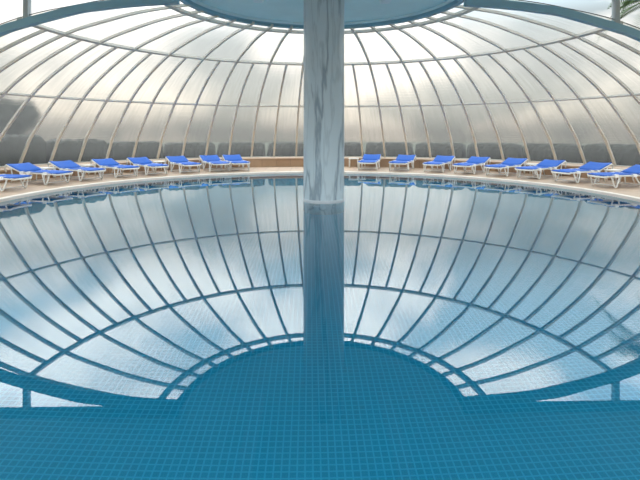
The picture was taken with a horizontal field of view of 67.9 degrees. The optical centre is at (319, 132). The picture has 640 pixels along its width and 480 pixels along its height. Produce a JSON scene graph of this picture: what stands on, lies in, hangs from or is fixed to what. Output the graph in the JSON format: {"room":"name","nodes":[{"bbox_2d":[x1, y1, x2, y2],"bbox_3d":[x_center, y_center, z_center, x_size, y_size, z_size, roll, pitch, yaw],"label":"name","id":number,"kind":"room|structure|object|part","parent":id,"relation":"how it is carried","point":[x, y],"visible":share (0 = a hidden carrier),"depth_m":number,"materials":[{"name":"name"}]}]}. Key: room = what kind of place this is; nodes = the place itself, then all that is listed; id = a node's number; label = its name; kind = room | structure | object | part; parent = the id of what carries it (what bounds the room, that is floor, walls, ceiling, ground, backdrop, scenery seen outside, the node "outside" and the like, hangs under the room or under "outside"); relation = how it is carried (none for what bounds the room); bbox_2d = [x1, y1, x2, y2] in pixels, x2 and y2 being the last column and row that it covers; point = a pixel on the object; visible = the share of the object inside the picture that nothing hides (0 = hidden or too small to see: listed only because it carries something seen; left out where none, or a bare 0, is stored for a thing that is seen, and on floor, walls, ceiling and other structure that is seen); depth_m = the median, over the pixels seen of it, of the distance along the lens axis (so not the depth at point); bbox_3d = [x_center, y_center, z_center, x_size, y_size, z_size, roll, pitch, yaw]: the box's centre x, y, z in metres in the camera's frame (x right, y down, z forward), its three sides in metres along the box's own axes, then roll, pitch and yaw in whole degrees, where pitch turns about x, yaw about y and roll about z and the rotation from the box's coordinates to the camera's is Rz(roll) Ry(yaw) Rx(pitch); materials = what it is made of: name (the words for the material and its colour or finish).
{"room":"indoor swimming pool","nodes":[
{"label":"indoor swimming pool","id":0,"kind":"room"},
{"bbox_2d":[0,166,639,197],"bbox_3d":[0.118,1.448,7.364,25.000,0.001,25.720,0,0,-1],"label":"floor","id":1,"kind":"structure","parent":0,"point":[626,189],"depth_m":14.94,"materials":[{"name":"beige stone"}]},
{"bbox_2d":[0,174,31,190],"bbox_3d":[-8.326,1.165,12.020,1.864,0.548,0.745,0,0,10],"label":"sun lounger","id":2,"kind":"object","parent":1,"relation":"on","point":[6,177],"visible":1,"depth_m":11.91,"materials":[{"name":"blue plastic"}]},
{"bbox_3d":[-7.745,1.285,11.572,0.303,0.308,0.065,0,0,10],"label":"leg","id":3,"kind":"part","parent":2,"relation":"part of","materials":[{"name":"white plastic"}]},
{"bbox_3d":[-7.625,1.286,12.236,0.303,0.308,0.065,0,0,10],"label":"leg","id":4,"kind":"part","parent":2,"relation":"part of","materials":[{"name":"white plastic"}]},
{"bbox_2d":[4,162,72,184],"bbox_3d":[-7.941,1.165,13.438,1.864,0.548,0.745,0,0,20],"label":"sun lounger","id":5,"kind":"object","parent":1,"relation":"on","point":[28,168],"visible":0.95,"depth_m":13.39,"materials":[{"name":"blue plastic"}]},
{"bbox_3d":[-8.610,1.030,13.332,0.680,0.245,0.048,0,0,20],"label":"rail","id":6,"kind":"part","parent":5,"relation":"part of","materials":[{"name":"white plastic"}]},
{"bbox_3d":[-7.732,1.147,13.033,1.187,0.080,0.089,0,0,20],"label":"rail","id":7,"kind":"part","parent":5,"relation":"part of","materials":[{"name":"white plastic"}]},
{"bbox_3d":[-7.445,1.286,12.896,0.303,0.308,0.065,0,0,20],"label":"leg","id":8,"kind":"part","parent":5,"relation":"part of","materials":[{"name":"white plastic"}]},
{"bbox_2d":[36,167,56,179],"bbox_3d":[-8.201,1.250,14.222,0.400,0.382,0.400,0,0,24],"label":"side table","id":9,"kind":"object","parent":1,"relation":"on","point":[45,168],"visible":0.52,"depth_m":14.25,"materials":[{"name":"white plastic"}]},
{"bbox_2d":[48,160,105,180],"bbox_3d":[-7.440,1.166,14.547,1.864,0.548,0.745,0,0,28],"label":"sun lounger","id":10,"kind":"object","parent":1,"relation":"on","point":[69,165],"visible":0.94,"depth_m":14.51,"materials":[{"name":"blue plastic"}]},
{"bbox_2d":[80,164,95,175],"bbox_3d":[-7.560,1.250,15.401,0.400,0.382,0.400,0,0,33],"label":"side table","id":11,"kind":"object","parent":1,"relation":"on","point":[86,165],"visible":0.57,"depth_m":15.31,"materials":[{"name":"white plastic"}]},
{"bbox_2d":[90,158,139,177],"bbox_3d":[-6.743,1.166,15.634,1.864,0.548,0.745,0,0,37],"label":"sun lounger","id":12,"kind":"object","parent":1,"relation":"on","point":[102,163],"visible":0.97,"depth_m":15.64,"materials":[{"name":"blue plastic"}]},
{"bbox_2d":[126,157,168,175],"bbox_3d":[-5.994,1.167,16.498,1.864,0.548,0.745,0,0,45],"label":"sun lounger","id":13,"kind":"object","parent":1,"relation":"on","point":[145,162],"visible":0.94,"depth_m":16.57,"materials":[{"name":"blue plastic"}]},
{"bbox_2d":[152,161,165,171],"bbox_3d":[-5.901,1.252,17.388,0.400,0.382,0.400,0,0,-41],"label":"side table","id":14,"kind":"object","parent":1,"relation":"on","point":[161,162],"visible":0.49,"depth_m":17.27,"materials":[{"name":"white plastic"}]},
{"bbox_2d":[165,156,201,172],"bbox_3d":[-5.006,1.168,17.352,0.745,0.548,1.864,0,0,-36],"label":"sun lounger","id":15,"kind":"object","parent":1,"relation":"on","point":[181,161],"visible":1,"depth_m":17.40,"materials":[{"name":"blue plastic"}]},
{"bbox_2d":[199,155,229,171],"bbox_3d":[-4.003,1.169,17.989,0.745,0.548,1.864,0,0,-28],"label":"sun lounger","id":16,"kind":"object","parent":1,"relation":"on","point":[210,159],"visible":1,"depth_m":18.06,"materials":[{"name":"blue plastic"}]},
{"bbox_2d":[222,154,249,170],"bbox_3d":[-3.254,1.170,18.349,0.745,0.548,1.864,0,0,-23],"label":"sun lounger","id":17,"kind":"object","parent":1,"relation":"on","point":[232,159],"visible":0.9,"depth_m":18.52,"materials":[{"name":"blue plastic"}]},
{"bbox_2d":[348,158,358,167],"bbox_3d":[1.395,1.259,19.655,0.400,0.382,0.400,0,0,8],"label":"side table","id":18,"kind":"object","parent":1,"relation":"on","point":[348,158],"visible":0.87,"depth_m":19.46,"materials":[{"name":"white plastic"}]},
{"bbox_2d":[358,154,380,169],"bbox_3d":[1.974,1.175,18.796,0.745,0.548,1.864,0,0,13],"label":"sun lounger","id":19,"kind":"object","parent":1,"relation":"on","point":[367,158],"visible":1,"depth_m":18.90,"materials":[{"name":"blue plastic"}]},
{"bbox_2d":[389,154,415,170],"bbox_3d":[3.206,1.176,18.409,0.745,0.548,1.864,0,0,22],"label":"sun lounger","id":20,"kind":"object","parent":1,"relation":"on","point":[406,159],"visible":1,"depth_m":18.55,"materials":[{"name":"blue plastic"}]},
{"bbox_2d":[422,155,455,172],"bbox_3d":[4.467,1.178,17.780,0.745,0.548,1.864,0,0,31],"label":"sun lounger","id":21,"kind":"object","parent":1,"relation":"on","point":[442,160],"visible":1,"depth_m":17.85,"materials":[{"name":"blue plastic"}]},
{"bbox_2d":[452,156,490,173],"bbox_3d":[5.460,1.179,17.075,0.745,0.548,1.864,0,0,39],"label":"sun lounger","id":22,"kind":"object","parent":1,"relation":"on","point":[474,161],"visible":0.98,"depth_m":17.07,"materials":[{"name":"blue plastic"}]},
{"bbox_2d":[484,157,528,176],"bbox_3d":[6.362,1.180,16.215,1.864,0.548,0.745,0,0,-42],"label":"sun lounger","id":23,"kind":"object","parent":1,"relation":"on","point":[508,163],"visible":0.95,"depth_m":16.28,"materials":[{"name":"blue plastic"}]},
{"bbox_2d":[524,163,536,174],"bbox_3d":[7.207,1.265,16.123,0.400,0.382,0.400,0,0,-38],"label":"side table","id":24,"kind":"object","parent":1,"relation":"on","point":[530,164],"visible":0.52,"depth_m":16.07,"materials":[{"name":"white plastic"}]},
{"bbox_2d":[514,159,566,179],"bbox_3d":[7.095,1.180,15.280,1.864,0.548,0.745,0,0,-34],"label":"sun lounger","id":25,"kind":"object","parent":1,"relation":"on","point":[546,164],"visible":0.93,"depth_m":15.26,"materials":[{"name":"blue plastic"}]},
{"bbox_2d":[551,161,613,182],"bbox_3d":[7.769,1.181,14.093,1.864,0.548,0.745,0,0,-25],"label":"sun lounger","id":26,"kind":"object","parent":1,"relation":"on","point":[589,167],"visible":0.95,"depth_m":14.06,"materials":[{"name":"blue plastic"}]},
{"bbox_3d":[7.320,1.300,13.512,0.303,0.308,0.065,0,0,-25],"label":"leg","id":27,"kind":"part","parent":26,"relation":"part of","materials":[{"name":"white plastic"}]},
{"bbox_3d":[7.594,1.163,13.671,1.187,0.080,0.089,0,0,-25],"label":"rail","id":28,"kind":"part","parent":26,"relation":"part of","materials":[{"name":"white plastic"}]},
{"bbox_2d":[587,164,639,187],"bbox_3d":[8.227,1.181,12.870,1.864,0.548,0.745,0,0,-16],"label":"sun lounger","id":29,"kind":"object","parent":1,"relation":"on","point":[633,171],"visible":1,"depth_m":12.86,"materials":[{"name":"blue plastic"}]},
{"bbox_3d":[7.694,1.301,12.364,0.303,0.308,0.065,0,0,-16],"label":"leg","id":30,"kind":"part","parent":29,"relation":"part of","materials":[{"name":"white plastic"}]},
{"bbox_3d":[7.990,1.163,12.480,1.187,0.080,0.089,0,0,-16],"label":"rail","id":31,"kind":"part","parent":29,"relation":"part of","materials":[{"name":"white plastic"}]},
{"bbox_2d":[604,169,625,183],"bbox_3d":[8.478,1.266,13.661,0.400,0.382,0.400,0,0,-21],"label":"side table","id":32,"kind":"object","parent":1,"relation":"on","point":[613,170],"visible":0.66,"depth_m":13.63,"materials":[{"name":"white plastic"}]},
{"bbox_2d":[0,157,639,182],"bbox_3d":[-0.076,1.453,16.322,23.280,0.730,11.640,0,0,-1],"label":"wall","id":33,"kind":"structure","parent":0,"point":[254,161],"depth_m":18.56,"materials":[{"name":"brown stone"}]},
{"bbox_2d":[0,0,179,36],"bbox_3d":[-7.048,-0.912,10.140,8.022,4.033,0.160,0,0,-1],"label":"trim","id":34,"kind":"structure","parent":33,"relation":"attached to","point":[57,14],"depth_m":10.11,"materials":[{"name":"blue paint"}]},
{"bbox_2d":[0,0,639,166],"bbox_3d":[-0.035,-0.940,16.138,22.900,4.165,11.450,0,0,-1],"label":"glass dome","id":35,"kind":"object","parent":33,"relation":"on","point":[151,82],"visible":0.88,"depth_m":15.88,"materials":[{"name":"glass"}]},
{"bbox_3d":[-0.037,1.123,16.138,22.900,0.040,11.450,0,0,-1],"label":"sill rail","id":36,"kind":"part","parent":35,"relation":"part of","materials":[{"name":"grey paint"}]},
{"bbox_2d":[463,0,639,41],"bbox_3d":[7.161,-0.898,10.447,8.022,4.033,0.160,0,0,-1],"label":"trim","id":37,"kind":"structure","parent":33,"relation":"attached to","point":[615,27],"depth_m":10.34,"materials":[{"name":"blue paint"}]},
{"bbox_2d":[180,0,463,28],"bbox_3d":[0.100,-3.157,8.380,22.000,0.430,10.751,0,0,-1],"label":"ceiling","id":38,"kind":"structure","parent":0,"point":[357,13],"depth_m":12.07,"materials":[{"name":"blue paint"}]},
{"bbox_2d":[23,0,30,17],"bbox_3d":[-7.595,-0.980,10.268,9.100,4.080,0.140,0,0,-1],"label":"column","id":39,"kind":"structure","parent":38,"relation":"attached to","point":[26,3],"depth_m":10.23,"materials":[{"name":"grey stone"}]},
{"bbox_2d":[612,0,619,22],"bbox_3d":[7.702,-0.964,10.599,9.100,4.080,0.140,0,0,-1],"label":"column","id":40,"kind":"structure","parent":38,"relation":"attached to","point":[615,3],"depth_m":10.51,"materials":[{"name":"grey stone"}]},
{"label":"floor","id":41,"kind":"structure","parent":0,"visible":0},
{"bbox_2d":[303,0,343,203],"bbox_3d":[0.086,-0.207,10.504,0.912,5.850,0.912,0,0,-1],"label":"round column","id":42,"kind":"structure","parent":41,"relation":"on","point":[323,163],"depth_m":10.11,"materials":[{"name":"grey stone"}]},
{"label":"ground","id":43,"kind":"structure","parent":0,"visible":0},
{"bbox_2d":[608,0,639,26],"bbox_3d":[12.507,-1.871,17.379,3.998,7.063,4.093,0,0,-1],"label":"palm tree","id":44,"kind":"object","parent":43,"relation":"on","point":[625,3],"visible":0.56,"depth_m":17.99,"materials":[{"name":"green plant"}]},
{"bbox_3d":[0.078,2.108,9.174,13.880,1.220,16.540,0,0,-1],"label":"wall","id":45,"kind":"structure","parent":0,"visible":0},
{"bbox_2d":[0,174,639,479],"bbox_3d":[0.078,1.518,9.174,13.880,0.001,16.540,0,0,-1],"label":"pool water","id":46,"kind":"object","parent":45,"relation":"in","point":[231,327],"visible":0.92,"depth_m":3.67,"materials":[{"name":"blue liquid"}]},
{"bbox_2d":[0,171,639,201],"bbox_3d":[0.078,1.483,9.174,14.120,0.078,16.780,0,0,-1],"label":"trim","id":47,"kind":"structure","parent":45,"relation":"on","point":[12,197],"depth_m":14.17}
]}

